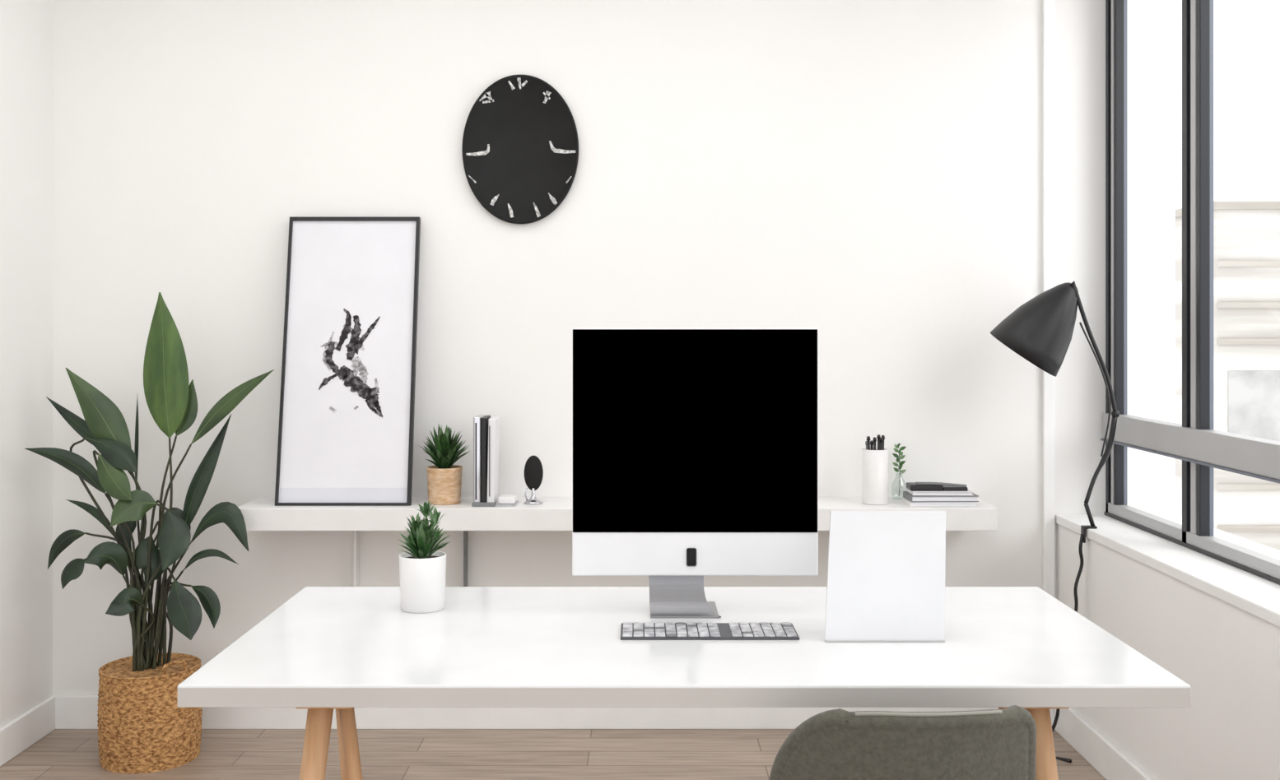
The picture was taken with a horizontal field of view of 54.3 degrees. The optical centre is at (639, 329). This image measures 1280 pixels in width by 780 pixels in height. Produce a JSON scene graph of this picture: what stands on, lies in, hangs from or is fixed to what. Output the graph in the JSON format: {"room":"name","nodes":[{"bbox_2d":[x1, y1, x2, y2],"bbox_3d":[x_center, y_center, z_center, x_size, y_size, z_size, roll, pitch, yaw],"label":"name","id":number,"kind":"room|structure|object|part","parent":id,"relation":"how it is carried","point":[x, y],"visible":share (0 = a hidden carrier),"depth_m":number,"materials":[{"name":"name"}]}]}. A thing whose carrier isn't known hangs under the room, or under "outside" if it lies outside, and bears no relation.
{"room":"home office","nodes":[
{"label":"home office","id":0,"kind":"room"},
{"bbox_2d":[0,0,52,728],"bbox_3d":[-2.060,-0.050,1.310,0.150,2.800,5.820,0,0,0],"label":"wall","id":1,"kind":"structure","parent":0,"point":[25,25],"depth_m":4.02,"materials":[{"name":"paint"}]},
{"bbox_2d":[0,697,55,767],"bbox_3d":[-1.977,1.294,1.302,0.016,0.112,5.804,0,0,0],"label":"baseboard","id":2,"kind":"structure","parent":1,"relation":"attached to","point":[23,732],"depth_m":4.01,"materials":[{"name":"paint"}]},
{"bbox_2d":[0,729,1106,779],"bbox_3d":[-0.162,1.400,1.385,3.947,0.100,5.970,0,0,0],"label":"floor","id":3,"kind":"structure","parent":0,"point":[62,754],"depth_m":3.94,"materials":[{"name":"brown wood"}]},
{"bbox_2d":[24,292,274,773],"bbox_3d":[-1.525,0.617,3.930,0.766,1.466,0.318,0,0,0],"label":"potted plant","id":4,"kind":"object","parent":3,"relation":"on","point":[142,728],"visible":0.97,"depth_m":3.89,"materials":[{"name":"leaf"},{"name":"woven wicker"}]},
{"bbox_2d":[177,586,1190,779],"bbox_3d":[0.075,0.976,2.502,1.708,0.752,0.806,0,0,0],"label":"desk","id":5,"kind":"object","parent":3,"relation":"on","point":[324,649],"visible":0.9,"depth_m":2.25,"materials":[{"name":"white paint"}]},
{"bbox_2d":[396,501,450,613],"bbox_3d":[-0.463,0.483,2.669,0.118,0.233,0.112,0,0,0],"label":"potted plant","id":6,"kind":"object","parent":5,"relation":"on","point":[422,570],"visible":1,"depth_m":2.65,"materials":[{"name":"white ceramic"}]},
{"bbox_2d":[572,328,818,618],"bbox_3d":[0.116,0.299,2.658,0.513,0.602,0.144,0,0,0],"label":"desktop monitor","id":7,"kind":"object","parent":5,"relation":"on","point":[695,451],"visible":1,"depth_m":2.60,"materials":[{"name":"glass"}]},
{"bbox_2d":[620,622,799,640],"bbox_3d":[0.136,0.596,2.465,0.346,0.008,0.120,0,0,0],"label":"keyboard","id":8,"kind":"object","parent":5,"relation":"on","point":[629,630],"visible":1,"depth_m":2.45,"materials":[{"name":"white plastic"}]},
{"bbox_2d":[824,511,945,642],"bbox_3d":[0.477,0.478,2.445,0.243,0.246,0.115,0,0,0],"label":"sign board","id":9,"kind":"object","parent":5,"relation":"on","point":[886,570],"visible":1,"depth_m":2.41,"materials":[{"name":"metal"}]},
{"bbox_2d":[768,705,1036,779],"bbox_3d":[0.412,0.966,2.075,0.419,0.771,0.391,0,0,0],"label":"upholstered chair","id":10,"kind":"object","parent":3,"relation":"on","point":[839,744],"visible":1,"depth_m":1.90,"materials":[{"name":"fabric"}]},
{"bbox_2d":[990,281,1119,763],"bbox_3d":[1.318,0.603,3.984,0.396,1.509,0.241,0,0,0],"label":"lamp","id":11,"kind":"object","parent":3,"relation":"on","point":[1040,330],"visible":0.94,"depth_m":3.90,"materials":[{"name":"black metal"}]},
{"bbox_2d":[52,0,1175,695],"bbox_3d":[-0.162,-0.050,4.295,3.947,2.800,0.150,0,0,0],"label":"wall","id":12,"kind":"structure","parent":0,"point":[866,174],"depth_m":4.22,"materials":[{"name":"paint"}]},
{"bbox_2d":[461,74,578,223],"bbox_3d":[-0.401,-0.606,4.205,0.393,0.504,0.027,0,0,0],"label":"wall clock","id":13,"kind":"object","parent":12,"relation":"attached to","point":[520,146],"visible":1,"depth_m":4.20,"materials":[{"name":"black metal"}]},
{"bbox_2d":[51,695,1054,729],"bbox_3d":[-0.286,1.294,4.212,3.397,0.112,0.016,0,0,0],"label":"baseboard","id":14,"kind":"structure","parent":12,"relation":"attached to","point":[72,712],"depth_m":4.20,"materials":[{"name":"paint"}]},
{"bbox_2d":[237,497,997,530],"bbox_3d":[-0.075,0.604,4.085,2.419,0.072,0.270,0,0,0],"label":"wall shelf","id":15,"kind":"object","parent":12,"relation":"attached to","point":[261,514],"visible":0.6,"depth_m":3.95,"materials":[{"name":"paint"}]},
{"bbox_2d":[274,216,420,506],"bbox_3d":[-0.955,0.097,4.102,0.436,0.948,0.194,0,0,0],"label":"picture frame","id":16,"kind":"object","parent":15,"relation":"on","point":[346,429],"visible":1,"depth_m":4.10,"materials":[{"name":"white paper"}]},
{"bbox_2d":[419,424,470,505],"bbox_3d":[-0.641,0.438,4.072,0.164,0.258,0.168,0,0,43],"label":"potted succulent","id":17,"kind":"object","parent":15,"relation":"on","point":[444,478],"visible":1,"depth_m":4.03,"materials":[{"name":"green plant"}]},
{"bbox_2d":[471,414,518,507],"bbox_3d":[-0.467,0.424,4.058,0.138,0.287,0.144,0,0,0],"label":"bookend","id":18,"kind":"object","parent":15,"relation":"on","point":[486,429],"visible":1,"depth_m":4.00,"materials":[{"name":"silver metal"}]},
{"bbox_2d":[523,456,543,504],"bbox_3d":[-0.346,0.490,4.060,0.062,0.155,0.062,0,0,0],"label":"mirror","id":19,"kind":"object","parent":15,"relation":"on","point":[533,471],"visible":1,"depth_m":4.06,"materials":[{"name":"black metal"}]},
{"bbox_2d":[861,434,888,505],"bbox_3d":[0.766,0.457,4.060,0.084,0.222,0.084,0,0,0],"label":"pen holder","id":20,"kind":"object","parent":15,"relation":"on","point":[874,460],"visible":1,"depth_m":4.03,"materials":[{"name":"white ceramic"}]},
{"bbox_2d":[892,443,906,496],"bbox_3d":[0.868,0.474,4.172,0.048,0.187,0.048,0,0,0],"label":"plant sprig","id":21,"kind":"object","parent":15,"relation":"on","point":[898,458],"visible":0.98,"depth_m":4.17,"materials":[{"name":"green plant"}]},
{"bbox_2d":[902,482,978,506],"bbox_3d":[0.976,0.529,4.050,0.221,0.078,0.124,0,0,0],"label":"book stack","id":22,"kind":"object","parent":15,"relation":"on","point":[917,494],"visible":1,"depth_m":3.99,"materials":[{"name":"white paper"}]},
{"bbox_2d":[1042,0,1054,597],"bbox_3d":[1.381,-0.105,4.210,0.037,2.690,0.020,0,0,0],"label":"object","id":23,"kind":"object","parent":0,"point":[1048,6],"depth_m":4.20,"materials":[{"name":"white paint"}]},
{"bbox_2d":[1056,524,1279,779],"bbox_3d":[1.612,-0.050,1.310,0.400,2.800,5.820,0,0,0],"label":"wall","id":24,"kind":"structure","parent":0,"point":[1228,656],"depth_m":3.22,"materials":[{"name":"paint"}]},
{"bbox_2d":[1054,707,1153,779],"bbox_3d":[1.404,1.294,1.302,0.016,0.112,5.804,0,0,0],"label":"baseboard","id":25,"kind":"structure","parent":24,"relation":"attached to","point":[1096,749],"depth_m":3.81,"materials":[{"name":"paint"}]},
{"bbox_2d":[1054,514,1279,628],"bbox_3d":[1.608,0.641,1.310,0.408,0.030,5.820,0,0,0],"label":"window sill","id":26,"kind":"structure","parent":24,"relation":"attached to","point":[1259,597],"depth_m":3.39,"materials":[{"name":"white paint"}]},
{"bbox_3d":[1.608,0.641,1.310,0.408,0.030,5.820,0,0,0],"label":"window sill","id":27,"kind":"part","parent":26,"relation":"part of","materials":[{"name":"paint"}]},
{"bbox_2d":[1100,0,1279,585],"bbox_3d":[1.582,-0.322,1.301,0.060,1.896,5.802,0,0,0],"label":"window","id":28,"kind":"structure","parent":24,"relation":"in","point":[1200,448],"depth_m":3.58,"materials":[{"name":"metal"}]},
{"label":"outside","id":29,"kind":"structure","parent":0,"visible":0},
{"bbox_2d":[1175,200,1279,550],"bbox_3d":[9.775,2.060,13.475,8.550,6.580,3.050,0,0,0],"label":"building","id":30,"kind":"structure","parent":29,"point":[1246,234],"depth_m":12.00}
]}

